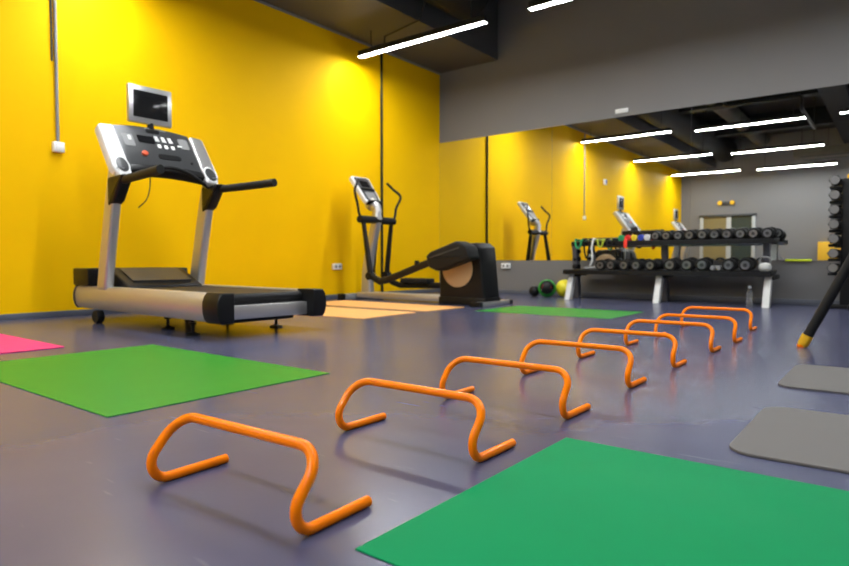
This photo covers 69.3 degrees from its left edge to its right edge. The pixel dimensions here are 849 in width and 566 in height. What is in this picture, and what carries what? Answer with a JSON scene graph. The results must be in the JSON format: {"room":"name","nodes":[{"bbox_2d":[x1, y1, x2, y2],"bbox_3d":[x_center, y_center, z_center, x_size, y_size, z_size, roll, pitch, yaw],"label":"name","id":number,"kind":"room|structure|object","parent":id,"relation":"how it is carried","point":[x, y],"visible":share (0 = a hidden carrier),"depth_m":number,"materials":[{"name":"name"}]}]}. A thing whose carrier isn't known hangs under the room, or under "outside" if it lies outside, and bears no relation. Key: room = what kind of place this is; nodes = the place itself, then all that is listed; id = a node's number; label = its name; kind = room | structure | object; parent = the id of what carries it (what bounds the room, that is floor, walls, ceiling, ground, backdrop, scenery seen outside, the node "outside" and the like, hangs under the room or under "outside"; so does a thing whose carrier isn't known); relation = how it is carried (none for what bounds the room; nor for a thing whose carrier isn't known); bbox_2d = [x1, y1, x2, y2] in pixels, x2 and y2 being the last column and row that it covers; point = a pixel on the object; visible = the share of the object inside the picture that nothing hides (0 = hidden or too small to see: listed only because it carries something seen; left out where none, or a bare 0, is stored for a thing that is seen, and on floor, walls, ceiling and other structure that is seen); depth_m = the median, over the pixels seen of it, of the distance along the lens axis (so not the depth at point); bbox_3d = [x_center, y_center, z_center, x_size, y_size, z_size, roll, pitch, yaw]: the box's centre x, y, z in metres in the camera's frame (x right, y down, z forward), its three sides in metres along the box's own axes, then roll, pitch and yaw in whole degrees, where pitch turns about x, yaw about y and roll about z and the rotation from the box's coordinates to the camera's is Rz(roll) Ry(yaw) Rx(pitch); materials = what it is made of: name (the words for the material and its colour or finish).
{"room":"gym","nodes":[
{"label":"gym","id":0,"kind":"room"},
{"bbox_2d":[0,0,439,313],"bbox_3d":[-4.034,-1.867,4.531,0.150,4.400,14.050,2,3,38],"label":"wall","id":1,"kind":"structure","parent":0,"point":[267,92],"depth_m":6.73,"materials":[{"name":"yellow paint"}]},
{"bbox_2d":[50,0,64,152],"bbox_3d":[-3.231,-2.176,5.385,0.056,2.045,0.090,2,3,38],"label":"conduit","id":2,"kind":"object","parent":1,"relation":"attached to","point":[57,146],"visible":1,"depth_m":5.39,"materials":[{"name":"white plastic"}]},
{"bbox_2d":[0,288,439,320],"bbox_3d":[-3.970,0.308,4.561,0.012,0.050,13.750,2,3,38],"label":"baseboard","id":3,"kind":"structure","parent":1,"relation":"attached to","point":[85,311],"depth_m":5.52,"materials":[{"name":"grey"}]},
{"bbox_2d":[332,263,341,269],"bbox_3d":[-1.158,-0.218,8.141,0.039,0.080,0.150,2,3,38],"label":"wall outlet","id":4,"kind":"object","parent":1,"relation":"attached to","point":[334,266],"visible":1,"depth_m":8.12,"materials":[{"name":"white plastic"}]},
{"bbox_2d":[254,0,440,74],"bbox_3d":[-3.965,-3.152,4.430,0.025,0.025,13.750,2,3,38],"label":"trim","id":5,"kind":"structure","parent":1,"relation":"attached to","point":[259,1],"depth_m":8.03,"materials":[{"name":"grey plastic"}]},
{"bbox_2d":[261,0,497,72],"bbox_3d":[-3.548,-3.602,4.090,1.080,0.900,13.750,2,3,38],"label":"ceiling beam","id":6,"kind":"structure","parent":1,"relation":"attached to","point":[356,19],"depth_m":8.04,"materials":[{"name":"paint"}]},
{"bbox_2d":[380,52,382,291],"bbox_3d":[-0.610,-1.598,8.792,0.036,3.450,0.036,2,3,38],"label":"pipe","id":7,"kind":"object","parent":1,"relation":"attached to","point":[381,53],"visible":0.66,"depth_m":8.76,"materials":[{"name":"black plastic"}]},
{"bbox_2d":[0,291,848,565],"bbox_3d":[-0.894,0.471,2.176,8.100,0.100,14.050,2,3,38],"label":"floor","id":8,"kind":"structure","parent":0,"point":[77,488],"depth_m":1.92,"materials":[{"name":"plastic"}]},
{"bbox_2d":[0,334,63,353],"bbox_3d":[-2.959,0.356,3.847,1.785,0.006,0.600,2,3,38],"label":"exercise mat","id":9,"kind":"object","parent":8,"relation":"on","point":[8,344],"visible":1,"depth_m":3.57,"materials":[{"name":"pink plastic"}]},
{"bbox_2d":[0,344,329,417],"bbox_3d":[-1.312,0.396,2.799,1.515,0.003,0.965,2,3,38],"label":"floor mat","id":10,"kind":"object","parent":8,"relation":"on","point":[107,383],"visible":1,"depth_m":2.63,"materials":[{"name":"green plastic"}]},
{"bbox_2d":[73,83,325,335],"bbox_3d":[-1.817,-0.635,4.729,2.192,1.922,0.970,2,3,40],"label":"treadmill","id":11,"kind":"object","parent":8,"relation":"on","point":[130,153],"visible":1,"depth_m":4.77,"materials":[{"name":"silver metal"}]},
{"bbox_2d":[73,268,98,285],"bbox_3d":[-2.781,-0.052,5.069,0.306,0.141,0.124,2,3,38],"label":"hood","id":12,"kind":"object","parent":11,"relation":"attached to","point":[81,276],"depth_m":4.98,"materials":[{"name":"black plastic"}]},
{"bbox_2d":[116,157,128,171],"bbox_3d":[-2.275,-0.893,4.623,0.090,0.119,0.092,2,3,40],"label":"speaker grille","id":13,"kind":"object","parent":11,"relation":"attached to","point":[122,163],"depth_m":4.62,"materials":[{"name":"grey plastic"}]},
{"bbox_2d":[121,133,135,145],"bbox_3d":[-2.332,-1.132,4.838,0.077,0.104,0.083,2,3,40],"label":"vent","id":14,"kind":"object","parent":11,"relation":"attached to","point":[127,139],"depth_m":4.83,"materials":[{"name":"grey plastic"}]},
{"bbox_2d":[126,83,171,128],"bbox_3d":[-2.269,-1.458,5.067,0.041,0.302,0.364,2,3,40],"label":"monitor","id":15,"kind":"object","parent":11,"relation":"on","point":[151,107],"depth_m":5.04,"materials":[{"name":"silver metal"}]},
{"bbox_2d":[114,267,201,287],"bbox_3d":[-2.371,0.026,5.214,0.750,0.312,0.629,2,3,40],"label":"hood","id":16,"kind":"object","parent":11,"relation":"attached to","point":[125,277],"depth_m":5.02,"materials":[{"name":"black plastic"}]},
{"bbox_2d":[130,164,204,184],"bbox_3d":[-2.083,-0.880,4.941,0.129,0.116,0.627,2,3,40],"label":"tray","id":17,"kind":"object","parent":11,"relation":"on","point":[199,172],"depth_m":5.02,"materials":[{"name":"black plastic"}]},
{"bbox_2d":[177,139,189,149],"bbox_3d":[-2.046,-1.173,5.210,0.071,0.096,0.083,2,3,40],"label":"vent","id":18,"kind":"object","parent":11,"relation":"attached to","point":[182,144],"depth_m":5.21,"materials":[{"name":"grey plastic"}]},
{"bbox_2d":[205,168,215,180],"bbox_3d":[-1.806,-0.913,5.187,0.090,0.119,0.092,2,3,40],"label":"speaker grille","id":19,"kind":"object","parent":11,"relation":"attached to","point":[210,174],"depth_m":5.18,"materials":[{"name":"grey plastic"}]},
{"bbox_2d":[146,413,371,534],"bbox_3d":[-0.363,0.374,1.299,0.484,0.158,0.206,1,3,36],"label":"agility hurdle","id":20,"kind":"object","parent":8,"relation":"on","point":[299,525],"visible":1,"depth_m":1.23,"materials":[{"name":"orange plastic"}]},
{"bbox_2d":[323,307,415,318],"bbox_3d":[-1.034,0.274,6.066,1.800,0.008,0.770,1,3,36],"label":"exercise mat","id":21,"kind":"object","parent":8,"relation":"on","point":[354,313],"visible":0.51,"depth_m":5.70,"materials":[{"name":"orange plastic"}]},
{"bbox_2d":[326,300,463,311],"bbox_3d":[-0.491,0.247,6.815,1.800,0.008,0.680,2,3,38],"label":"exercise mat","id":22,"kind":"object","parent":8,"relation":"on","point":[347,303],"visible":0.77,"depth_m":6.72,"materials":[{"name":"orange plastic"}]},
{"bbox_2d":[338,176,512,307],"bbox_3d":[-0.046,-0.566,7.412,2.144,1.587,0.894,2,3,38],"label":"elliptical trainer","id":23,"kind":"object","parent":8,"relation":"on","point":[468,271],"visible":1,"depth_m":7.03,"materials":[{"name":"black metal"}]},
{"bbox_2d":[366,200,381,204],"bbox_3d":[-0.645,-1.026,7.861,0.075,0.066,0.239,2,3,38],"label":"tray","id":24,"kind":"object","parent":23,"relation":"on","point":[368,202],"depth_m":7.80,"materials":[{"name":"black plastic"}]},
{"bbox_2d":[335,378,515,461],"bbox_3d":[-0.009,0.359,1.708,0.484,0.158,0.206,2,3,38],"label":"agility hurdle","id":25,"kind":"object","parent":8,"relation":"on","point":[475,455],"visible":1,"depth_m":1.65,"materials":[{"name":"orange plastic"}]},
{"bbox_2d":[439,356,590,418],"bbox_3d":[0.302,0.344,2.118,0.484,0.158,0.206,2,3,38],"label":"agility hurdle","id":26,"kind":"object","parent":8,"relation":"on","point":[531,366],"visible":0.89,"depth_m":2.05,"materials":[{"name":"orange plastic"}]},
{"bbox_2d":[529,286,538,296],"bbox_3d":[1.518,0.114,8.492,0.150,0.150,0.150,2,3,38],"label":"medicine ball","id":27,"kind":"object","parent":8,"relation":"on","point":[533,291],"visible":0.91,"depth_m":8.44,"materials":[{"name":"black plastic"}]},
{"bbox_2d":[538,279,555,296],"bbox_3d":[1.667,0.072,8.348,0.244,0.244,0.247,2,3,38],"label":"medicine ball","id":28,"kind":"object","parent":8,"relation":"on","point":[546,288],"visible":1,"depth_m":8.26,"materials":[{"name":"green rubber"}]},
{"bbox_2d":[477,306,641,318],"bbox_3d":[1.310,0.279,6.012,1.370,0.003,0.880,2,3,38],"label":"floor mat","id":29,"kind":"object","parent":8,"relation":"on","point":[552,311],"visible":1,"depth_m":5.99,"materials":[{"name":"green plastic"}]},
{"bbox_2d":[556,280,567,296],"bbox_3d":[1.916,0.073,8.391,0.240,0.240,0.240,2,3,38],"label":"medicine ball","id":30,"kind":"object","parent":8,"relation":"on","point":[561,286],"visible":0.55,"depth_m":8.31,"materials":[{"name":"yellow rubber"}]},
{"bbox_2d":[519,339,646,387],"bbox_3d":[0.659,0.327,2.587,0.484,0.158,0.206,2,3,38],"label":"agility hurdle","id":31,"kind":"object","parent":8,"relation":"on","point":[629,384],"visible":0.93,"depth_m":2.52,"materials":[{"name":"orange plastic"}]},
{"bbox_2d":[355,437,848,565],"bbox_3d":[0.741,0.465,0.927,1.525,0.003,0.845,2,3,38],"label":"floor mat","id":32,"kind":"object","parent":8,"relation":"on","point":[571,502],"visible":1,"depth_m":1.17,"materials":[{"name":"green plastic"}]},
{"bbox_2d":[576,328,686,367],"bbox_3d":[1.017,0.310,3.037,0.484,0.158,0.206,2,3,38],"label":"agility hurdle","id":33,"kind":"object","parent":8,"relation":"on","point":[672,338],"visible":0.96,"depth_m":2.99,"materials":[{"name":"orange plastic"}]},
{"bbox_2d":[563,238,779,307],"bbox_3d":[2.858,-0.149,7.416,2.445,0.755,0.560,2,3,38],"label":"dumbbell rack","id":34,"kind":"object","parent":8,"relation":"on","point":[661,290],"visible":0.98,"depth_m":7.24,"materials":[{"name":"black metal"}]},
{"bbox_2d":[574,239,582,248],"bbox_3d":[2.024,-0.505,7.971,0.118,0.134,0.167,2,3,38],"label":"tube","id":35,"kind":"object","parent":34,"relation":"on","point":[575,240],"visible":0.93,"depth_m":7.92,"materials":[{"name":"green rubber"}]},
{"bbox_2d":[583,239,594,258],"bbox_3d":[2.116,-0.438,7.904,0.107,0.258,0.164,2,3,38],"label":"tube","id":36,"kind":"object","parent":34,"relation":"hanging from","point":[584,240],"visible":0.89,"depth_m":7.85,"materials":[{"name":"black plastic"}]},
{"bbox_2d":[582,237,618,240],"bbox_3d":[2.300,-0.567,7.999,0.506,0.044,0.064,2,3,38],"label":"tube","id":37,"kind":"object","parent":34,"relation":"on","point":[613,237],"visible":0.31,"depth_m":7.97,"materials":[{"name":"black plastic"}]},
{"bbox_2d":[597,238,604,247],"bbox_3d":[2.258,-0.504,7.791,0.102,0.118,0.164,2,3,38],"label":"tube","id":38,"kind":"object","parent":34,"relation":"on","point":[598,240],"visible":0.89,"depth_m":7.74,"materials":[{"name":"yellow rubber"}]},
{"bbox_2d":[596,258,611,269],"bbox_3d":[2.289,-0.238,7.798,0.134,0.150,0.311,2,3,40],"label":"dumbbell","id":39,"kind":"object","parent":34,"relation":"on","point":[600,264],"visible":0.62,"depth_m":7.68,"materials":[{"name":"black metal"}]},
{"bbox_2d":[605,238,617,246],"bbox_3d":[2.352,-0.506,7.716,0.118,0.114,0.167,2,3,38],"label":"tube","id":40,"kind":"object","parent":34,"relation":"on","point":[606,239],"visible":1,"depth_m":7.67,"materials":[{"name":"black plastic"}]},
{"bbox_2d":[606,258,621,269],"bbox_3d":[2.394,-0.235,7.716,0.134,0.150,0.311,2,3,40],"label":"dumbbell","id":41,"kind":"object","parent":34,"relation":"on","point":[610,264],"visible":0.83,"depth_m":7.61,"materials":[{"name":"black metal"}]},
{"bbox_2d":[618,235,624,240],"bbox_3d":[2.473,-0.562,7.700,0.076,0.076,0.075,2,3,38],"label":"band","id":42,"kind":"object","parent":34,"relation":"on","point":[620,237],"visible":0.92,"depth_m":7.67,"materials":[{"name":"green rubber"}]},
{"bbox_2d":[623,239,628,247],"bbox_3d":[2.492,-0.488,7.575,0.049,0.112,0.079,2,3,38],"label":"strap","id":43,"kind":"object","parent":34,"relation":"hanging from","point":[625,240],"visible":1,"depth_m":7.54,"materials":[{"name":"red"}]},
{"bbox_2d":[619,258,633,269],"bbox_3d":[2.521,-0.231,7.618,0.134,0.150,0.311,2,3,39],"label":"dumbbell","id":44,"kind":"object","parent":34,"relation":"on","point":[623,264],"visible":0.77,"depth_m":7.50,"materials":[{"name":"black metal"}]},
{"bbox_2d":[631,235,637,240],"bbox_3d":[2.604,-0.558,7.599,0.076,0.076,0.075,2,3,38],"label":"band","id":45,"kind":"object","parent":34,"relation":"on","point":[633,237],"visible":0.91,"depth_m":7.57,"materials":[{"name":"yellow rubber"}]},
{"bbox_2d":[631,258,646,269],"bbox_3d":[2.635,-0.228,7.529,0.132,0.150,0.311,2,3,36],"label":"dumbbell","id":46,"kind":"object","parent":34,"relation":"on","point":[638,264],"visible":0.93,"depth_m":7.42,"materials":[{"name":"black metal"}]},
{"bbox_2d":[637,235,644,239],"bbox_3d":[2.667,-0.556,7.550,0.076,0.076,0.075,2,3,38],"label":"band","id":47,"kind":"object","parent":34,"relation":"on","point":[640,237],"visible":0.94,"depth_m":7.52,"materials":[{"name":"blue rubber"}]},
{"bbox_2d":[644,234,650,239],"bbox_3d":[2.730,-0.554,7.500,0.076,0.076,0.075,2,3,38],"label":"band","id":48,"kind":"object","parent":34,"relation":"on","point":[646,237],"visible":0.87,"depth_m":7.47,"materials":[{"name":"white rubber"}]},
{"bbox_2d":[645,258,662,269],"bbox_3d":[2.776,-0.224,7.420,0.134,0.150,0.311,2,3,40],"label":"dumbbell","id":49,"kind":"object","parent":34,"relation":"on","point":[657,263],"visible":1,"depth_m":7.32,"materials":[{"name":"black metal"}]},
{"bbox_2d":[650,230,663,239],"bbox_3d":[2.868,-0.580,7.513,0.122,0.138,0.311,2,3,39],"label":"dumbbell","id":50,"kind":"object","parent":34,"relation":"on","point":[656,235],"visible":0.75,"depth_m":7.40,"materials":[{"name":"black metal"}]},
{"bbox_2d":[661,230,674,239],"bbox_3d":[2.970,-0.577,7.434,0.122,0.138,0.311,2,3,40],"label":"dumbbell","id":51,"kind":"object","parent":34,"relation":"on","point":[666,235],"visible":0.77,"depth_m":7.32,"materials":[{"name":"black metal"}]},
{"bbox_2d":[563,268,776,276],"bbox_3d":[2.841,-0.130,7.366,2.370,0.070,0.380,2,3,38],"label":"shelf","id":52,"kind":"object","parent":34,"relation":"attached to","point":[575,272],"depth_m":7.15,"materials":[{"name":"black metal"}]},
{"bbox_2d":[664,257,681,269],"bbox_3d":[2.953,-0.226,7.282,0.148,0.163,0.312,2,3,40],"label":"dumbbell","id":53,"kind":"object","parent":34,"relation":"on","point":[672,263],"visible":0.89,"depth_m":7.17,"materials":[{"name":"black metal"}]},
{"bbox_2d":[571,238,778,245],"bbox_3d":[2.947,-0.493,7.448,2.320,0.070,0.380,2,3,38],"label":"shelf","id":54,"kind":"object","parent":34,"relation":"attached to","point":[765,241],"depth_m":7.10,"materials":[{"name":"black metal"}]},
{"bbox_2d":[673,230,686,239],"bbox_3d":[3.073,-0.574,7.353,0.120,0.138,0.311,2,3,37],"label":"dumbbell","id":55,"kind":"object","parent":34,"relation":"on","point":[677,235],"visible":0.85,"depth_m":7.24,"materials":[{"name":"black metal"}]},
{"bbox_2d":[680,257,697,270],"bbox_3d":[3.097,-0.222,7.170,0.146,0.163,0.312,2,3,37],"label":"dumbbell","id":56,"kind":"object","parent":34,"relation":"on","point":[687,264],"visible":0.94,"depth_m":7.06,"materials":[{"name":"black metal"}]},
{"bbox_2d":[684,229,698,238],"bbox_3d":[3.179,-0.574,7.271,0.128,0.144,0.311,2,3,40],"label":"dumbbell","id":57,"kind":"object","parent":34,"relation":"on","point":[689,234],"visible":0.86,"depth_m":7.16,"materials":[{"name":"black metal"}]},
{"bbox_2d":[697,229,710,238],"bbox_3d":[3.285,-0.571,7.189,0.126,0.144,0.311,2,3,38],"label":"dumbbell","id":58,"kind":"object","parent":34,"relation":"on","point":[703,233],"visible":0.8,"depth_m":7.07,"materials":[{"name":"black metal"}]},
{"bbox_2d":[695,257,713,270],"bbox_3d":[3.225,-0.218,7.071,0.146,0.163,0.312,2,3,36],"label":"dumbbell","id":59,"kind":"object","parent":34,"relation":"on","point":[703,264],"visible":0.98,"depth_m":6.96,"materials":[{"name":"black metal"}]},
{"bbox_2d":[709,228,723,238],"bbox_3d":[3.390,-0.568,7.107,0.128,0.144,0.311,2,3,39],"label":"dumbbell","id":60,"kind":"object","parent":34,"relation":"on","point":[714,233],"visible":0.88,"depth_m":6.99,"materials":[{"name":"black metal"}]},
{"bbox_2d":[716,266,723,270],"bbox_3d":[3.358,-0.170,6.963,0.062,0.054,0.210,2,3,38],"label":"weight","id":61,"kind":"object","parent":34,"relation":"on","point":[718,268],"visible":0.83,"depth_m":6.88,"materials":[{"name":"grey plastic"}]},
{"bbox_2d":[721,228,736,238],"bbox_3d":[3.495,-0.565,7.026,0.128,0.144,0.311,2,3,40],"label":"dumbbell","id":62,"kind":"object","parent":34,"relation":"on","point":[728,233],"visible":0.85,"depth_m":6.92,"materials":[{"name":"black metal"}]},
{"bbox_2d":[722,257,739,270],"bbox_3d":[3.446,-0.212,6.900,0.146,0.163,0.312,2,3,37],"label":"dumbbell","id":63,"kind":"object","parent":34,"relation":"on","point":[729,264],"visible":0.98,"depth_m":6.79,"materials":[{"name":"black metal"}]},
{"bbox_2d":[734,227,748,237],"bbox_3d":[3.600,-0.562,6.944,0.126,0.144,0.311,2,3,38],"label":"dumbbell","id":64,"kind":"object","parent":34,"relation":"on","point":[740,232],"visible":0.79,"depth_m":6.83,"materials":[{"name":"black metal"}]},
{"bbox_2d":[738,257,757,270],"bbox_3d":[3.580,-0.208,6.795,0.148,0.163,0.312,2,3,39],"label":"dumbbell","id":65,"kind":"object","parent":34,"relation":"on","point":[749,263],"visible":0.99,"depth_m":6.69,"materials":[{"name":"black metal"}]},
{"bbox_2d":[747,227,762,237],"bbox_3d":[3.706,-0.559,6.862,0.128,0.144,0.311,2,3,40],"label":"dumbbell","id":66,"kind":"object","parent":34,"relation":"on","point":[753,232],"visible":0.89,"depth_m":6.75,"materials":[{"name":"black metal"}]},
{"bbox_2d":[758,256,771,270],"bbox_3d":[3.710,-0.211,6.688,0.132,0.164,0.132,2,3,38],"label":"kettlebell","id":67,"kind":"object","parent":34,"relation":"on","point":[762,266],"visible":0.94,"depth_m":6.65,"materials":[{"name":"white metal"}]},
{"bbox_2d":[761,227,777,237],"bbox_3d":[3.812,-0.556,6.780,0.128,0.144,0.311,2,3,39],"label":"dumbbell","id":68,"kind":"object","parent":34,"relation":"on","point":[768,232],"visible":0.99,"depth_m":6.67,"materials":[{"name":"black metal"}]},
{"bbox_2d":[624,319,720,352],"bbox_3d":[1.412,0.293,3.509,0.484,0.158,0.206,2,3,38],"label":"agility hurdle","id":69,"kind":"object","parent":8,"relation":"on","point":[712,332],"visible":0.98,"depth_m":3.47,"materials":[{"name":"orange plastic"}]},
{"bbox_2d":[654,313,742,342],"bbox_3d":[1.733,0.279,3.898,0.484,0.158,0.206,2,3,38],"label":"agility hurdle","id":70,"kind":"object","parent":8,"relation":"on","point":[660,317],"visible":0.8,"depth_m":3.83,"materials":[{"name":"orange plastic"}]},
{"bbox_2d":[680,306,756,330],"bbox_3d":[2.166,0.255,4.531,0.484,0.158,0.206,2,3,38],"label":"agility hurdle","id":71,"kind":"object","parent":8,"relation":"on","point":[751,328],"visible":0.89,"depth_m":4.47,"materials":[{"name":"orange plastic"}]},
{"bbox_2d":[746,286,752,305],"bbox_3d":[3.552,0.142,6.709,0.066,0.224,0.066,2,3,38],"label":"water bottle","id":72,"kind":"object","parent":8,"relation":"on","point":[749,295],"visible":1,"depth_m":6.69,"materials":[{"name":"white plastic"}]},
{"bbox_2d":[729,407,848,473],"bbox_3d":[1.675,0.449,1.306,1.775,0.008,0.630,2,3,38],"label":"exercise mat","id":73,"kind":"object","parent":8,"relation":"on","point":[807,438],"visible":1,"depth_m":1.69,"materials":[{"name":"grey plastic"}]},
{"bbox_2d":[778,364,848,394],"bbox_3d":[2.286,0.418,2.141,1.775,0.008,0.640,2,3,38],"label":"exercise mat","id":74,"kind":"object","parent":8,"relation":"on","point":[828,379],"visible":1,"depth_m":2.54,"materials":[{"name":"grey plastic"}]},
{"bbox_2d":[797,254,848,347],"bbox_3d":[2.665,-0.328,3.150,1.274,1.434,0.100,2,3,38],"label":"stand","id":75,"kind":"object","parent":8,"relation":"on","point":[805,339],"visible":0.98,"depth_m":3.46,"materials":[{"name":"black metal"}]},
{"bbox_2d":[827,174,848,310],"bbox_3d":[4.413,-0.420,6.273,0.454,1.380,0.516,0,2,-12],"label":"tower","id":76,"kind":"object","parent":8,"relation":"on","point":[844,199],"visible":0.91,"depth_m":6.29,"materials":[{"name":"black metal"}]},
{"bbox_2d":[827,263,839,272],"bbox_3d":[4.270,-0.158,6.394,0.108,0.094,0.408,2,3,38],"label":"dumbbell","id":77,"kind":"object","parent":76,"relation":"on","point":[832,267],"visible":0.91,"depth_m":6.24,"materials":[{"name":"silver metal"}]},
{"bbox_2d":[827,249,839,257],"bbox_3d":[4.270,-0.306,6.389,0.108,0.094,0.408,2,3,38],"label":"dumbbell","id":78,"kind":"object","parent":76,"relation":"on","point":[832,253],"visible":0.88,"depth_m":6.23,"materials":[{"name":"silver metal"}]},
{"bbox_2d":[828,234,839,243],"bbox_3d":[4.270,-0.454,6.383,0.108,0.094,0.408,2,3,38],"label":"dumbbell","id":79,"kind":"object","parent":76,"relation":"on","point":[833,238],"visible":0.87,"depth_m":6.23,"materials":[{"name":"silver metal"}]},
{"bbox_2d":[828,190,840,200],"bbox_3d":[4.270,-0.898,6.367,0.108,0.094,0.408,2,3,38],"label":"dumbbell","id":80,"kind":"object","parent":76,"relation":"on","point":[835,195],"visible":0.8,"depth_m":6.21,"materials":[{"name":"silver metal"}]},
{"bbox_2d":[828,205,840,214],"bbox_3d":[4.270,-0.750,6.372,0.108,0.094,0.408,2,3,38],"label":"dumbbell","id":81,"kind":"object","parent":76,"relation":"on","point":[834,209],"visible":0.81,"depth_m":6.21,"materials":[{"name":"silver metal"}]},
{"bbox_2d":[828,220,840,229],"bbox_3d":[4.270,-0.602,6.378,0.108,0.094,0.408,2,3,38],"label":"dumbbell","id":82,"kind":"object","parent":76,"relation":"on","point":[833,224],"visible":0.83,"depth_m":6.22,"materials":[{"name":"silver metal"}]},
{"bbox_2d":[829,175,841,185],"bbox_3d":[4.270,-1.046,6.362,0.108,0.094,0.408,2,3,38],"label":"dumbbell","id":83,"kind":"object","parent":76,"relation":"on","point":[836,180],"visible":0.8,"depth_m":6.21,"materials":[{"name":"silver metal"}]},
{"bbox_2d":[584,238,595,268],"bbox_3d":[2.127,-0.374,7.823,0.140,0.396,0.106,2,3,38],"label":"pull cord","id":84,"kind":"object","parent":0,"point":[593,239],"visible":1,"depth_m":7.77,"materials":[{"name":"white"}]},
{"bbox_2d":[439,0,848,300],"bbox_3d":[3.369,-1.979,7.579,7.800,4.400,0.150,2,3,38],"label":"wall","id":85,"kind":"structure","parent":0,"point":[570,61],"depth_m":7.90,"materials":[{"name":"grey paint"}]},
{"bbox_2d":[440,127,551,259],"bbox_3d":[1.027,-1.289,9.326,1.977,1.887,0.006,2,3,38],"label":"mirror panel","id":86,"kind":"object","parent":85,"relation":"attached to","point":[496,190],"visible":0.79,"depth_m":9.22,"materials":[{"name":"clear glass"}]},
{"bbox_2d":[501,263,510,268],"bbox_3d":[1.219,-0.257,9.194,0.150,0.080,0.039,2,3,38],"label":"wall outlet","id":87,"kind":"object","parent":85,"relation":"attached to","point":[503,265],"visible":1,"depth_m":9.18,"materials":[{"name":"white plastic"}]},
{"bbox_2d":[551,106,691,259],"bbox_3d":[2.546,-1.246,8.147,1.862,1.887,0.006,2,3,38],"label":"mirror panel","id":88,"kind":"object","parent":85,"relation":"attached to","point":[625,175],"visible":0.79,"depth_m":8.09,"materials":[{"name":"clear glass"}]},
{"bbox_2d":[615,108,627,113],"bbox_3d":[2.590,-2.262,8.065,0.170,0.056,0.023,2,3,38],"label":"wall plate","id":89,"kind":"object","parent":85,"relation":"attached to","point":[623,110],"visible":1,"depth_m":8.06,"materials":[{"name":"white plastic"}]},
{"bbox_2d":[498,289,838,305],"bbox_3d":[3.324,0.190,7.590,7.788,0.065,0.012,2,3,38],"label":"baseboard","id":90,"kind":"structure","parent":85,"relation":"attached to","point":[501,291],"depth_m":7.58,"materials":[{"name":"grey"}]},
{"bbox_2d":[689,84,848,260],"bbox_3d":[4.012,-1.197,6.991,1.867,1.900,0.034,2,3,38],"label":"mirror panel","id":91,"kind":"object","parent":85,"relation":"attached to","point":[763,162],"depth_m":7.03,"materials":[{"name":"clear glass"}]},
{"bbox_3d":[-0.894,-4.026,2.011,8.100,0.100,14.050,2,3,38],"label":"ceiling","id":92,"kind":"structure","parent":0,"visible":0},
{"bbox_2d":[384,2,425,42],"bbox_3d":[-0.252,-3.243,7.680,0.680,0.379,0.022,2,3,38],"label":"conduit pipe","id":93,"kind":"object","parent":92,"relation":"attached to","point":[419,19],"visible":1,"depth_m":7.63,"materials":[{"name":"black metal"}]},
{"bbox_2d":[358,0,487,57],"bbox_3d":[-0.082,-3.577,7.536,1.970,1.203,0.072,2,3,38],"label":"ceiling lamp","id":94,"kind":"object","parent":92,"relation":"hanging from","point":[482,19],"visible":0.96,"depth_m":7.45,"materials":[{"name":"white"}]},
{"bbox_2d":[359,21,485,57],"bbox_3d":[-0.082,-2.980,7.557,1.960,0.009,0.062,2,3,38],"label":"diffuser","id":95,"kind":"object","parent":94,"relation":"attached to","point":[469,24],"depth_m":7.49,"materials":[{"name":"white plastic"}]},
{"bbox_2d":[423,0,488,19],"bbox_3d":[-3.160,-3.619,3.186,0.720,0.720,12.200,2,3,38],"label":"air duct","id":96,"kind":"object","parent":92,"relation":"hanging from","point":[459,9],"visible":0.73,"depth_m":7.72,"materials":[{"name":"black metal"}]},
{"bbox_2d":[528,0,567,10],"bbox_3d":[1.912,-3.520,5.987,1.970,1.203,0.072,2,3,38],"label":"ceiling lamp","id":97,"kind":"object","parent":92,"relation":"hanging from","point":[534,4],"visible":1,"depth_m":6.50,"materials":[{"name":"white plastic"}]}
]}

